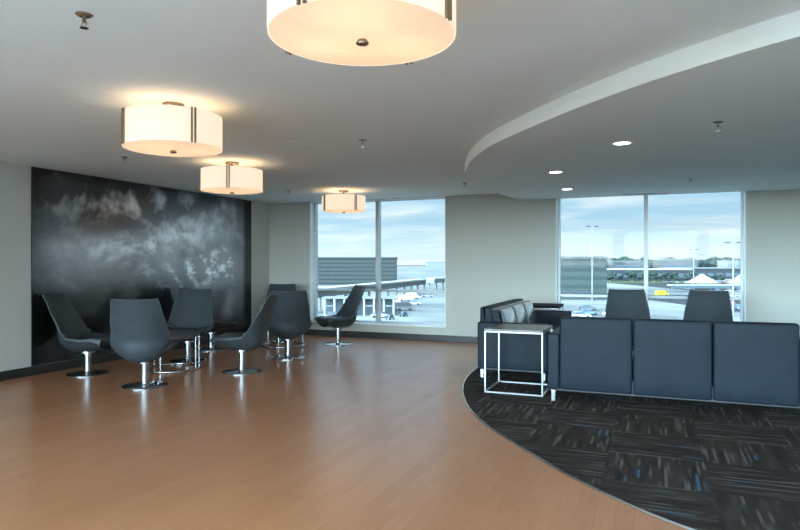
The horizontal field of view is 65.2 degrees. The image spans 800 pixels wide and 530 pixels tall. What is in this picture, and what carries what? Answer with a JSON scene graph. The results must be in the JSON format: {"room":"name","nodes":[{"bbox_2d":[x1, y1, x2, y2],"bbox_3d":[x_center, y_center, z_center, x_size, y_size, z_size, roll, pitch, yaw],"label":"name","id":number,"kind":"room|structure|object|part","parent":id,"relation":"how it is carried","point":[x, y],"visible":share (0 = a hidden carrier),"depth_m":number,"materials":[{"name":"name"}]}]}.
{"room":"airport lounge","nodes":[
{"label":"airport lounge","id":0,"kind":"room"},
{"bbox_2d":[0,162,268,370],"bbox_3d":[-5.213,0.085,6.150,0.200,2.550,13.850,0,0,22],"label":"wall","id":1,"kind":"structure","parent":0,"point":[15,179],"depth_m":7.50,"materials":[{"name":"white paint"}]},
{"bbox_2d":[0,331,269,380],"bbox_3d":[-5.114,1.305,6.110,0.014,0.110,13.450,0,0,22],"label":"baseboard","id":2,"kind":"structure","parent":1,"relation":"attached to","point":[57,366],"depth_m":8.01,"materials":[{"name":"black plastic"}]},
{"bbox_2d":[31,167,250,365],"bbox_3d":[-3.649,0.029,9.692,0.018,2.433,4.470,0,0,22],"label":"wall mural","id":3,"kind":"object","parent":1,"relation":"attached to","point":[95,241],"visible":0.76,"depth_m":8.95,"materials":[{"name":"black paint"}]},
{"bbox_3d":[-3.650,0.029,9.693,0.016,2.433,4.470,0,0,22],"label":"backing panel","id":4,"kind":"part","parent":3,"relation":"part of","materials":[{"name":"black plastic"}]},
{"bbox_2d":[0,333,685,529],"bbox_3d":[0.227,1.485,3.931,11.950,0.250,13.850,0,0,22],"label":"floor","id":5,"kind":"structure","parent":0,"point":[368,433],"depth_m":4.49,"materials":[{"name":"brown wood"}]},
{"bbox_2d":[42,293,111,376],"bbox_3d":[-3.931,0.862,7.733,0.783,0.996,0.664,0,0,0],"label":"swivel chair","id":6,"kind":"object","parent":5,"relation":"on","point":[73,334],"visible":0.94,"depth_m":7.69,"materials":[{"name":"grey leather"}]},
{"bbox_2d":[110,298,176,389],"bbox_3d":[-2.837,0.862,6.907,0.664,0.996,0.783,0,0,-9],"label":"swivel chair","id":7,"kind":"object","parent":5,"relation":"on","point":[139,330],"visible":1,"depth_m":6.67,"materials":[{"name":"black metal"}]},
{"bbox_2d":[149,331,200,373],"bbox_3d":[-2.959,1.133,8.098,0.717,0.452,0.717,0,0,22],"label":"round table","id":8,"kind":"object","parent":5,"relation":"on","point":[175,335],"visible":0.6,"depth_m":8.02,"materials":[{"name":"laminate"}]},
{"bbox_3d":[-2.622,1.138,8.026,0.024,0.416,0.024,0,0,22],"label":"leg","id":9,"kind":"part","parent":8,"relation":"part of","materials":[{"name":"silver metal"}]},
{"bbox_3d":[-2.654,1.138,8.259,0.024,0.416,0.024,0,0,22],"label":"leg","id":10,"kind":"part","parent":8,"relation":"part of","materials":[{"name":"silver metal"}]},
{"bbox_2d":[167,289,213,362],"bbox_3d":[-2.992,0.862,8.867,0.664,0.996,0.783,0,0,-5],"label":"swivel chair","id":11,"kind":"object","parent":5,"relation":"on","point":[192,309],"visible":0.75,"depth_m":9.05,"materials":[{"name":"black leather"}]},
{"bbox_2d":[179,287,236,351],"bbox_3d":[-3.047,0.862,9.875,0.783,0.996,0.664,0,0,-39],"label":"swivel chair","id":12,"kind":"object","parent":5,"relation":"on","point":[219,324],"visible":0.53,"depth_m":9.83,"materials":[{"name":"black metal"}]},
{"bbox_2d":[210,292,280,374],"bbox_3d":[-1.925,0.862,7.872,0.783,0.996,0.664,0,0,4],"label":"swivel chair","id":13,"kind":"object","parent":5,"relation":"on","point":[256,335],"visible":1,"depth_m":7.69,"materials":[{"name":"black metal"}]},
{"bbox_2d":[265,284,295,341],"bbox_3d":[-2.169,0.862,11.213,0.664,0.996,0.783,0,0,0],"label":"swivel chair","id":14,"kind":"object","parent":5,"relation":"on","point":[276,287],"visible":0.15,"depth_m":11.54,"materials":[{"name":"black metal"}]},
{"bbox_2d":[261,331,304,347],"bbox_3d":[-1.942,1.133,10.405,0.717,0.452,0.717,0,0,22],"label":"round table","id":15,"kind":"object","parent":5,"relation":"on","point":[268,342],"visible":0.39,"depth_m":10.33,"materials":[{"name":"metal"}]},
{"bbox_2d":[268,290,311,359],"bbox_3d":[-1.612,0.862,9.023,0.664,0.996,0.783,0,0,-12],"label":"swivel chair","id":16,"kind":"object","parent":5,"relation":"on","point":[290,319],"visible":0.91,"depth_m":8.79,"materials":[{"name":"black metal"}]},
{"bbox_2d":[315,285,366,345],"bbox_3d":[-0.993,0.862,10.635,0.783,0.996,0.664,0,0,-29],"label":"swivel chair","id":17,"kind":"object","parent":5,"relation":"on","point":[346,316],"visible":1,"depth_m":10.59,"materials":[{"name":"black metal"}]},
{"bbox_2d":[462,367,695,529],"bbox_3d":[2.192,1.355,4.952,2.700,0.016,10.619,0,0,-15],"label":"trim","id":18,"kind":"structure","parent":5,"relation":"on","point":[473,413],"depth_m":3.88,"materials":[{"name":"metal"}]},
{"bbox_2d":[463,368,799,529],"bbox_3d":[3.423,1.356,5.332,6.590,0.008,8.420,0,0,22],"label":"carpet","id":19,"kind":"object","parent":5,"relation":"on","point":[697,465],"visible":0.74,"depth_m":4.63,"materials":[{"name":"carpet"}]},
{"bbox_2d":[484,323,551,396],"bbox_3d":[1.291,1.016,6.763,0.610,0.672,0.640,0,0,22],"label":"side table","id":20,"kind":"object","parent":19,"relation":"on","point":[498,328],"visible":0.94,"depth_m":6.58,"materials":[{"name":"silver metal"}]},
{"bbox_3d":[0.898,1.026,6.587,0.016,0.619,0.016,0,0,22],"label":"leg","id":21,"kind":"part","parent":20,"relation":"part of","materials":[{"name":"metal"}]},
{"bbox_3d":[1.134,1.026,7.165,0.016,0.619,0.016,0,0,22],"label":"leg","id":22,"kind":"part","parent":20,"relation":"part of","materials":[{"name":"metal"}]},
{"bbox_3d":[1.291,1.344,6.763,0.610,0.016,0.640,0,0,22],"label":"floor frame","id":23,"kind":"part","parent":20,"relation":"part of","materials":[{"name":"metal"}]},
{"bbox_3d":[1.291,0.710,6.763,0.610,0.015,0.640,0,0,22],"label":"frame","id":24,"kind":"part","parent":20,"relation":"part of","materials":[{"name":"metal"}]},
{"bbox_3d":[1.448,1.026,6.362,0.016,0.619,0.016,0,0,22],"label":"leg","id":25,"kind":"part","parent":20,"relation":"part of","materials":[{"name":"metal"}]},
{"bbox_2d":[478,299,571,381],"bbox_3d":[1.717,0.934,8.294,0.828,0.835,2.255,0,0,22],"label":"sofa","id":26,"kind":"object","parent":19,"relation":"on","point":[518,352],"visible":0.7,"depth_m":7.34,"materials":[{"name":"black leather"}]},
{"bbox_3d":[1.178,0.873,7.784,0.215,0.713,0.667,0,0,22],"label":"panel","id":27,"kind":"part","parent":26,"relation":"part of","materials":[{"name":"leather"}]},
{"bbox_2d":[491,306,516,322],"bbox_3d":[1.292,0.729,7.738,0.272,0.385,0.651,0,0,22],"label":"cushion","id":28,"kind":"object","parent":26,"relation":"on","point":[498,313],"depth_m":7.51,"materials":[{"name":"fabric"}]},
{"bbox_3d":[1.433,0.873,8.409,0.215,0.713,0.667,0,0,22],"label":"panel","id":29,"kind":"part","parent":26,"relation":"part of","materials":[{"name":"leather"}]},
{"bbox_3d":[1.316,0.958,7.301,0.820,0.543,0.115,0,0,22],"label":"arm","id":30,"kind":"part","parent":26,"relation":"part of","materials":[{"name":"leather"}]},
{"bbox_3d":[1.688,0.873,9.034,0.215,0.713,0.667,0,0,22],"label":"panel","id":31,"kind":"part","parent":26,"relation":"part of","materials":[{"name":"leather"}]},
{"bbox_2d":[504,303,527,322],"bbox_3d":[1.547,0.729,8.363,0.272,0.385,0.651,0,0,22],"label":"cushion","id":32,"kind":"object","parent":26,"relation":"on","point":[519,310],"depth_m":8.26,"materials":[{"name":"fabric"}]},
{"bbox_2d":[515,300,536,322],"bbox_3d":[1.802,0.729,8.988,0.272,0.385,0.651,0,0,22],"label":"cushion","id":33,"kind":"object","parent":26,"relation":"on","point":[531,314],"depth_m":8.88,"materials":[{"name":"fabric"}]},
{"bbox_3d":[2.125,0.958,9.283,0.820,0.543,0.115,0,0,22],"label":"arm","id":34,"kind":"part","parent":26,"relation":"part of","materials":[{"name":"leather"}]},
{"bbox_2d":[533,303,563,310],"bbox_3d":[2.257,0.994,9.885,0.570,0.715,0.570,0,0,22],"label":"side table","id":35,"kind":"object","parent":19,"relation":"on","point":[535,305],"visible":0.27,"depth_m":9.63,"materials":[{"name":"black laminate"}]},
{"bbox_3d":[2.257,0.685,9.885,0.570,0.015,0.570,0,0,22],"label":"frame","id":36,"kind":"part","parent":35,"relation":"part of","materials":[{"name":"metal"}]},
{"bbox_2d":[605,289,650,319],"bbox_3d":[3.121,0.854,8.540,0.664,0.996,0.783,0,0,16],"label":"swivel chair","id":37,"kind":"object","parent":19,"relation":"on","point":[632,304],"visible":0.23,"depth_m":8.80,"materials":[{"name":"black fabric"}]},
{"bbox_2d":[547,316,799,408],"bbox_3d":[2.647,0.934,6.109,2.255,0.835,0.828,0,0,22],"label":"sofa","id":38,"kind":"object","parent":19,"relation":"on","point":[728,362],"visible":1,"depth_m":5.71,"materials":[{"name":"black leather"}]},
{"bbox_3d":[1.519,1.286,6.184,0.040,0.132,0.040,0,0,22],"label":"leg","id":39,"kind":"part","parent":38,"relation":"part of","materials":[{"name":"metal"}]},
{"bbox_3d":[1.658,0.958,6.517,0.115,0.543,0.820,0,0,22],"label":"arm","id":40,"kind":"part","parent":38,"relation":"part of","materials":[{"name":"leather"}]},
{"bbox_3d":[1.906,0.873,6.080,0.667,0.713,0.215,0,0,22],"label":"panel","id":41,"kind":"part","parent":38,"relation":"part of","materials":[{"name":"leather"}]},
{"bbox_3d":[2.531,0.873,5.825,0.667,0.713,0.215,0,0,22],"label":"panel","id":42,"kind":"part","parent":38,"relation":"part of","materials":[{"name":"leather"}]},
{"bbox_3d":[3.156,0.873,5.570,0.667,0.713,0.215,0,0,22],"label":"panel","id":43,"kind":"part","parent":38,"relation":"part of","materials":[{"name":"leather"}]},
{"bbox_2d":[683,290,732,321],"bbox_3d":[4.015,0.854,8.175,0.664,0.996,0.783,0,0,30],"label":"swivel chair","id":44,"kind":"object","parent":19,"relation":"on","point":[712,306],"visible":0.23,"depth_m":8.42,"materials":[{"name":"black fabric"}]},
{"bbox_2d":[0,0,799,203],"bbox_3d":[0.227,-1.315,3.931,11.950,0.250,13.850,0,0,22],"label":"ceiling","id":45,"kind":"structure","parent":0,"point":[65,87],"depth_m":4.05,"materials":[{"name":"paint"}]},
{"bbox_2d":[75,11,92,29],"bbox_3d":[-1.506,-1.157,2.980,0.080,0.066,0.080,0,0,22],"label":"sprinkler head","id":46,"kind":"object","parent":45,"relation":"attached to","point":[84,15],"visible":1,"depth_m":2.97},
{"bbox_2d":[121,101,221,156],"bbox_3d":[-1.687,-1.006,4.652,0.728,0.368,0.728,0,0,-42],"label":"ceiling lamp","id":47,"kind":"object","parent":45,"relation":"attached to","point":[173,129],"visible":1,"depth_m":4.38,"materials":[{"name":"beige fabric"}]},
{"bbox_2d":[123,140,221,156],"bbox_3d":[-1.687,-0.851,4.652,0.692,0.013,0.692,0,0,-42],"label":"diffuser","id":48,"kind":"object","parent":47,"relation":"attached to","point":[173,148],"depth_m":4.57,"materials":[{"name":"white glass"}]},
{"bbox_2d":[200,161,263,194],"bbox_3d":[-1.968,-1.006,7.327,0.728,0.368,0.728,0,0,-8],"label":"ceiling lamp","id":49,"kind":"object","parent":45,"relation":"attached to","point":[232,179],"visible":1,"depth_m":7.05,"materials":[{"name":"beige fabric"}]},
{"bbox_2d":[201,187,261,193],"bbox_3d":[-1.968,-0.851,7.327,0.692,0.013,0.692,0,0,-8],"label":"diffuser","id":50,"kind":"object","parent":49,"relation":"attached to","point":[221,190],"depth_m":7.21,"materials":[{"name":"white glass"}]},
{"bbox_2d":[287,141,312,146],"bbox_3d":[-0.993,-1.186,6.194,0.254,0.008,0.254,0,0,22],"label":"ceiling speaker","id":51,"kind":"object","parent":45,"relation":"attached to","point":[296,143],"visible":1,"depth_m":6.20,"materials":[{"name":"white plastic"}]},
{"bbox_2d":[289,143,310,145],"bbox_3d":[-0.993,-1.188,6.194,0.217,0.004,0.217,0,0,9],"label":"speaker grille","id":52,"kind":"object","parent":51,"relation":"attached to","point":[290,144],"depth_m":6.20,"materials":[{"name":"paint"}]},
{"bbox_2d":[322,190,364,212],"bbox_3d":[-0.914,-1.006,10.147,0.728,0.368,0.728,0,0,-37],"label":"ceiling lamp","id":53,"kind":"object","parent":45,"relation":"attached to","point":[332,203],"visible":1,"depth_m":9.86,"materials":[{"name":"beige fabric"}]},
{"bbox_2d":[323,209,364,212],"bbox_3d":[-0.914,-0.851,10.147,0.692,0.013,0.692,0,0,-37],"label":"diffuser","id":54,"kind":"object","parent":53,"relation":"attached to","point":[324,210],"depth_m":10.01,"materials":[{"name":"white glass"}]},
{"bbox_2d":[267,0,455,65],"bbox_3d":[-0.141,-1.006,2.353,0.703,0.368,0.703,0,0,8],"label":"ceiling lamp","id":55,"kind":"object","parent":45,"relation":"attached to","point":[340,32],"visible":1,"depth_m":2.26,"materials":[{"name":"beige fabric"}]},
{"bbox_2d":[269,189,799,336],"bbox_3d":[2.815,0.085,10.273,11.550,2.550,0.250,0,0,22],"label":"wall","id":56,"kind":"structure","parent":0,"point":[500,248],"depth_m":10.55,"materials":[{"name":"white paint"}]},
{"bbox_2d":[310,196,445,327],"bbox_3d":[-0.425,-0.035,11.571,2.730,2.300,0.235,0,0,22],"label":"window","id":57,"kind":"structure","parent":56,"relation":"in","point":[314,288],"depth_m":11.60,"materials":[{"name":"metal"}]},
{"bbox_2d":[304,329,477,342],"bbox_3d":[2.772,1.305,10.148,11.536,0.110,0.014,0,0,22],"label":"baseboard","id":58,"kind":"structure","parent":56,"relation":"attached to","point":[425,337],"depth_m":11.29,"materials":[{"name":"black plastic"}]},
{"bbox_2d":[556,191,745,321],"bbox_3d":[3.865,-0.035,9.820,2.745,2.300,0.235,0,0,22],"label":"window","id":59,"kind":"structure","parent":56,"relation":"in","point":[742,298],"depth_m":9.81,"materials":[{"name":"metal"}]},
{"bbox_2d":[465,10,799,199],"bbox_3d":[3.378,-1.139,5.311,6.738,0.142,8.492,0,0,22],"label":"ceiling","id":60,"kind":"structure","parent":0,"point":[747,79],"depth_m":5.06,"materials":[{"name":"paint"}]},
{"bbox_2d":[612,141,632,144],"bbox_3d":[1.960,-1.066,5.518,0.176,0.004,0.176,0,0,22],"label":"recessed light","id":61,"kind":"object","parent":60,"relation":"in","point":[619,142],"visible":1,"depth_m":5.52,"materials":[{"name":"white plastic"}]},
{"bbox_2d":[620,192,670,195],"bbox_3d":[3.724,-1.065,9.497,0.720,0.006,0.200,0,0,22],"label":"ceiling vent","id":62,"kind":"object","parent":60,"relation":"in","point":[658,192],"visible":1,"depth_m":9.44,"materials":[{"name":"white plastic"}]},
{"bbox_2d":[712,121,723,130],"bbox_3d":[2.395,-1.035,4.704,0.080,0.066,0.080,0,0,22],"label":"sprinkler head","id":63,"kind":"object","parent":60,"relation":"attached to","point":[718,123],"visible":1,"depth_m":4.70},
{"label":"outside","id":64,"kind":"structure","parent":0,"visible":0},
{"bbox_2d":[648,295,739,311],"bbox_3d":[116.000,12.340,205.000,60.000,0.040,90.000,0,0,0],"label":"ground carpark","id":65,"kind":"structure","parent":64,"point":[676,301],"depth_m":210.98,"materials":[{"name":"asphalt"}]},
{"bbox_2d":[655,290,668,295],"bbox_3d":[100.976,11.235,240.993,5.150,2.250,1.980,0,0,-17],"label":"van","id":66,"kind":"object","parent":65,"relation":"on","point":[657,292],"visible":0.93,"depth_m":240.12,"materials":[{"name":"paint"}]},
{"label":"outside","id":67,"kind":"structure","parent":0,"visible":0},
{"bbox_2d":[615,283,739,290],"bbox_3d":[191.000,12.340,350.000,110.000,0.040,120.000,0,0,0],"label":"ground","id":68,"kind":"structure","parent":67,"point":[660,285],"depth_m":358.19,"materials":[{"name":"concrete"}]},
{"bbox_2d":[689,249,697,289],"bbox_3d":[141.000,2.650,300.000,4.000,19.420,0.700,0,0,0],"label":"light pole","id":69,"kind":"object","parent":68,"relation":"on","point":[689,249],"visible":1,"depth_m":299.86,"materials":[{"name":"grey metal"}]},
{"bbox_2d":[686,274,718,288],"bbox_3d":[148.000,8.660,306.000,15.000,7.400,15.000,0,0,0],"label":"tent","id":70,"kind":"object","parent":68,"relation":"on","point":[701,278],"visible":0.84,"depth_m":302.58,"materials":[{"name":"fabric"}]},
{"bbox_2d":[727,275,739,289],"bbox_3d":[164.000,8.660,300.000,13.000,7.400,13.000,0,0,0],"label":"tent","id":71,"kind":"object","parent":68,"relation":"on","point":[737,279],"visible":0.22,"depth_m":298.44,"materials":[{"name":"fabric"}]},
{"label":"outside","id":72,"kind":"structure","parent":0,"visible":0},
{"bbox_2d":[318,266,739,322],"bbox_3d":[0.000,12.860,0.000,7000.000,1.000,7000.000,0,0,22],"label":"ground","id":73,"kind":"structure","parent":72,"point":[432,309],"depth_m":195.55,"materials":[{"name":"concrete"}]},
{"bbox_2d":[325,311,336,315],"bbox_3d":[-14.985,11.615,143.502,4.530,1.490,1.780,0,0,-6],"label":"car","id":74,"kind":"object","parent":73,"relation":"on","point":[329,313],"visible":0.53,"depth_m":142.65,"materials":[{"name":"paint"}]},
{"bbox_2d":[318,257,397,284],"bbox_3d":[-66.000,4.110,391.000,129.000,16.500,39.000,0,0,0],"label":"parking garage","id":75,"kind":"structure","parent":73,"relation":"on","point":[331,270],"depth_m":372.00,"materials":[{"name":"grey concrete"}]},
{"bbox_2d":[322,296,396,315],"bbox_3d":[-9.700,10.160,152.200,17.800,4.400,6.400,0,0,0],"label":"building","id":76,"kind":"structure","parent":73,"relation":"on","point":[367,306],"depth_m":152.00,"materials":[{"name":"concrete"}]},
{"bbox_2d":[318,279,425,310],"bbox_3d":[-7.071,9.285,208.083,4.400,6.150,112.522,0,0,17],"label":"covered walkway","id":77,"kind":"structure","parent":73,"relation":"on","point":[397,284],"depth_m":204.49,"materials":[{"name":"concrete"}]},
{"bbox_3d":[-7.128,7.690,207.892,4.000,1.540,112.122,0,0,17],"label":"panel","id":78,"kind":"part","parent":77,"relation":"part of","materials":[{"name":"metal"}]},
{"bbox_2d":[371,311,387,317],"bbox_3d":[-4.385,11.615,143.997,4.530,1.490,1.780,0,0,11],"label":"car","id":79,"kind":"object","parent":73,"relation":"on","point":[383,314],"visible":0.57,"depth_m":143.38,"materials":[{"name":"paint"}]},
{"bbox_2d":[386,314,394,319],"bbox_3d":[-2.200,11.785,139.000,1.020,1.150,2.000,0,0,36],"label":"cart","id":80,"kind":"object","parent":73,"relation":"on","point":[389,316],"visible":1,"depth_m":138.67,"materials":[{"name":"metal"}]},
{"bbox_2d":[395,302,414,310],"bbox_3d":[1.176,11.235,165.995,5.150,2.250,1.980,0,0,-11],"label":"van","id":81,"kind":"object","parent":73,"relation":"on","point":[402,305],"visible":0.78,"depth_m":165.08,"materials":[{"name":"paint"}]},
{"bbox_2d":[397,294,412,300],"bbox_3d":[1.575,11.235,207.995,5.150,2.250,1.980,0,0,-11],"label":"van","id":82,"kind":"object","parent":73,"relation":"on","point":[400,297],"visible":0.84,"depth_m":207.10,"materials":[{"name":"paint"}]},
{"bbox_2d":[406,292,419,298],"bbox_3d":[4.575,11.235,220.998,5.150,2.250,1.980,0,0,-6],"label":"van","id":83,"kind":"object","parent":73,"relation":"on","point":[412,294],"visible":0.69,"depth_m":220.14,"materials":[{"name":"paint"}]},
{"bbox_2d":[408,300,421,304],"bbox_3d":[4.215,11.615,187.997,4.530,1.490,1.780,0,0,11],"label":"car","id":84,"kind":"object","parent":73,"relation":"on","point":[409,301],"visible":0.77,"depth_m":187.24,"materials":[{"name":"paint"}]},
{"bbox_2d":[426,277,444,289],"bbox_3d":[19.750,9.285,289.000,4.400,6.150,25.303,0,0,30],"label":"covered walkway","id":85,"kind":"structure","parent":73,"relation":"on","point":[436,280],"depth_m":279.30,"materials":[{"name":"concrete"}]},
{"bbox_3d":[19.651,7.690,288.826,4.000,1.540,24.903,0,0,30],"label":"panel","id":86,"kind":"part","parent":85,"relation":"part of","materials":[{"name":"concrete"}]},
{"bbox_2d":[426,262,444,268],"bbox_3d":[86.500,3.410,1510.001,46.000,17.900,21.000,0,0,0],"label":"building","id":87,"kind":"structure","parent":73,"relation":"on","point":[429,265],"depth_m":1499.96,"materials":[{"name":"concrete"}]},
{"bbox_2d":[572,311,591,316],"bbox_3d":[41.315,11.615,143.003,4.530,1.490,1.780,0,0,-11],"label":"car","id":88,"kind":"object","parent":73,"relation":"on","point":[575,313],"visible":0.67,"depth_m":142.24,"materials":[{"name":"paint"}]},
{"bbox_2d":[561,257,608,299],"bbox_3d":[56.750,4.910,233.000,30.500,14.900,35.000,0,0,0],"label":"parking garage","id":89,"kind":"structure","parent":73,"relation":"on","point":[576,272],"depth_m":215.98,"materials":[{"name":"grey concrete"}]},
{"bbox_2d":[579,305,597,310],"bbox_3d":[50.015,11.615,166.000,4.530,1.490,1.780,0,0,0],"label":"car","id":90,"kind":"object","parent":73,"relation":"on","point":[582,306],"visible":0.86,"depth_m":165.16,"materials":[{"name":"paint"}]},
{"bbox_2d":[581,309,598,314],"bbox_3d":[45.515,11.615,151.002,4.530,1.490,1.780,0,0,-9],"label":"car","id":91,"kind":"object","parent":73,"relation":"on","point":[586,311],"visible":0.73,"depth_m":150.23,"materials":[{"name":"paint"}]},
{"bbox_2d":[586,226,597,299],"bbox_3d":[65.200,-0.300,212.000,4.000,25.320,0.700,0,0,0],"label":"light pole","id":92,"kind":"object","parent":73,"relation":"on","point":[586,226],"visible":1,"depth_m":211.81,"materials":[{"name":"grey metal"}]},
{"bbox_2d":[619,256,630,260],"bbox_3d":[267.636,1.172,744.654,17.371,22.377,18.334,0,0,-5],"label":"tree","id":93,"kind":"object","parent":73,"relation":"on","point":[624,258],"visible":0.3,"depth_m":741.81,"materials":[{"name":"green plant"}]},
{"bbox_2d":[608,261,643,267],"bbox_3d":[235.000,4.660,650.000,31.000,15.400,21.000,0,0,0],"label":"building","id":94,"kind":"structure","parent":73,"relation":"on","point":[611,264],"depth_m":639.95,"materials":[{"name":"concrete"}]},
{"bbox_2d":[607,268,691,280],"bbox_3d":[182.000,7.910,472.500,61.000,8.900,36.000,0,0,0],"label":"terminal building","id":95,"kind":"structure","parent":73,"relation":"on","point":[619,271],"depth_m":455.01,"materials":[{"name":"grey concrete"}]},
{"bbox_2d":[648,262,652,267],"bbox_3d":[296.782,4.829,744.685,12.936,15.061,13.592,0,0,6],"label":"tree","id":96,"kind":"object","parent":73,"relation":"on","point":[650,264],"visible":0.45,"depth_m":742.62,"materials":[{"name":"green plant"}]},
{"bbox_2d":[607,281,727,282],"bbox_3d":[178.000,12.330,432.000,120.000,0.060,40.000,0,0,0],"label":"grass verge","id":97,"kind":"structure","parent":73,"relation":"on","point":[607,281],"depth_m":439.29,"materials":[{"name":"green plant"}]},
{"bbox_2d":[607,271,616,281],"bbox_3d":[143.754,8.478,426.769,8.159,7.635,6.990,0,0,-39],"label":"tree","id":98,"kind":"object","parent":97,"relation":"on","point":[609,273],"visible":0.91,"depth_m":426.09,"materials":[{"name":"green plant"}]},
{"bbox_2d":[623,270,632,280],"bbox_3d":[163.068,8.342,443.354,8.450,7.906,7.239,0,0,3],"label":"tree","id":99,"kind":"object","parent":97,"relation":"on","point":[628,271],"visible":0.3,"depth_m":440.90,"materials":[{"name":"green plant"}]},
{"bbox_3d":[163.068,7.404,443.354,8.450,6.030,7.238,0,0,3],"label":"crown","id":100,"kind":"part","parent":99,"relation":"part of","materials":[{"name":"green plant"}]},
{"bbox_2d":[627,272,636,281],"bbox_3d":[157.892,8.868,425.981,6.275,6.854,7.325,0,0,5],"label":"tree","id":101,"kind":"object","parent":97,"relation":"on","point":[631,276],"visible":0.99,"depth_m":424.27,"materials":[{"name":"green plant"}]},
{"bbox_2d":[636,271,648,281],"bbox_3d":[167.992,8.632,433.671,7.830,7.326,6.708,0,0,10],"label":"tree","id":102,"kind":"object","parent":97,"relation":"on","point":[641,275],"visible":0.78,"depth_m":433.01,"materials":[{"name":"green plant"}]},
{"bbox_2d":[648,272,659,281],"bbox_3d":[173.001,8.691,425.308,7.704,7.208,6.599,0,0,26],"label":"tree","id":103,"kind":"object","parent":97,"relation":"on","point":[653,275],"visible":0.99,"depth_m":423.39,"materials":[{"name":"green plant"}]},
{"bbox_2d":[660,271,669,281],"bbox_3d":[182.445,8.726,432.806,6.536,7.139,7.629,0,0,-29],"label":"tree","id":104,"kind":"object","parent":97,"relation":"on","point":[665,274],"visible":0.98,"depth_m":431.48,"materials":[{"name":"green plant"}]},
{"bbox_2d":[668,272,677,280],"bbox_3d":[192.211,9.075,440.997,5.897,6.441,6.883,0,0,8],"label":"tree","id":105,"kind":"object","parent":97,"relation":"on","point":[671,275],"visible":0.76,"depth_m":439.51,"materials":[{"name":"green plant"}]},
{"bbox_2d":[682,274,689,280],"bbox_3d":[197.574,9.682,431.843,5.585,5.226,4.785,0,0,-40],"label":"tree","id":106,"kind":"object","parent":97,"relation":"on","point":[685,276],"visible":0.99,"depth_m":431.22,"materials":[{"name":"green plant"}]},
{"bbox_2d":[688,271,695,278],"bbox_3d":[207.475,8.717,440.168,6.552,7.156,7.648,0,0,-23],"label":"tree","id":107,"kind":"object","parent":97,"relation":"on","point":[689,273],"visible":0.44,"depth_m":439.45,"materials":[{"name":"green plant"}]},
{"bbox_2d":[716,274,725,281],"bbox_3d":[217.195,9.478,422.162,5.158,5.634,6.021,0,0,-32],"label":"tree","id":108,"kind":"object","parent":97,"relation":"on","point":[719,276],"visible":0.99,"depth_m":421.12,"materials":[{"name":"green plant"}]},
{"bbox_2d":[652,259,698,267],"bbox_3d":[295.000,3.660,670.000,41.000,17.400,21.000,0,0,0],"label":"building","id":109,"kind":"structure","parent":73,"relation":"on","point":[657,263],"depth_m":659.94,"materials":[{"name":"concrete"}]},
{"bbox_2d":[658,267,739,278],"bbox_3d":[266.000,7.660,540.000,69.000,9.400,41.000,0,0,0],"label":"warehouse","id":110,"kind":"structure","parent":73,"relation":"on","point":[726,272],"depth_m":520.02,"materials":[{"name":"concrete"}]},
{"bbox_2d":[667,284,739,291],"bbox_3d":[138.000,10.760,278.400,36.000,3.200,5.200,0,0,0],"label":"canopy","id":111,"kind":"object","parent":73,"relation":"on","point":[691,286],"visible":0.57,"depth_m":275.78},
{"bbox_2d":[701,256,719,266],"bbox_3d":[349.199,1.733,699.798,16.468,21.253,18.317,0,0,-17],"label":"tree","id":112,"kind":"object","parent":73,"relation":"on","point":[712,261],"visible":0.69,"depth_m":697.54,"materials":[{"name":"green plant"}]},
{"bbox_2d":[717,260,739,266],"bbox_3d":[348.000,4.310,650.000,27.000,16.100,21.000,0,0,0],"label":"building","id":113,"kind":"structure","parent":73,"relation":"on","point":[720,263],"depth_m":639.95,"materials":[{"name":"concrete"}]},
{"bbox_2d":[724,242,739,315],"bbox_3d":[80.000,3.500,150.000,4.000,17.720,0.700,0,0,0],"label":"light pole","id":114,"kind":"object","parent":73,"relation":"on","point":[733,304],"visible":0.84,"depth_m":149.86,"materials":[{"name":"grey metal"}]}
]}

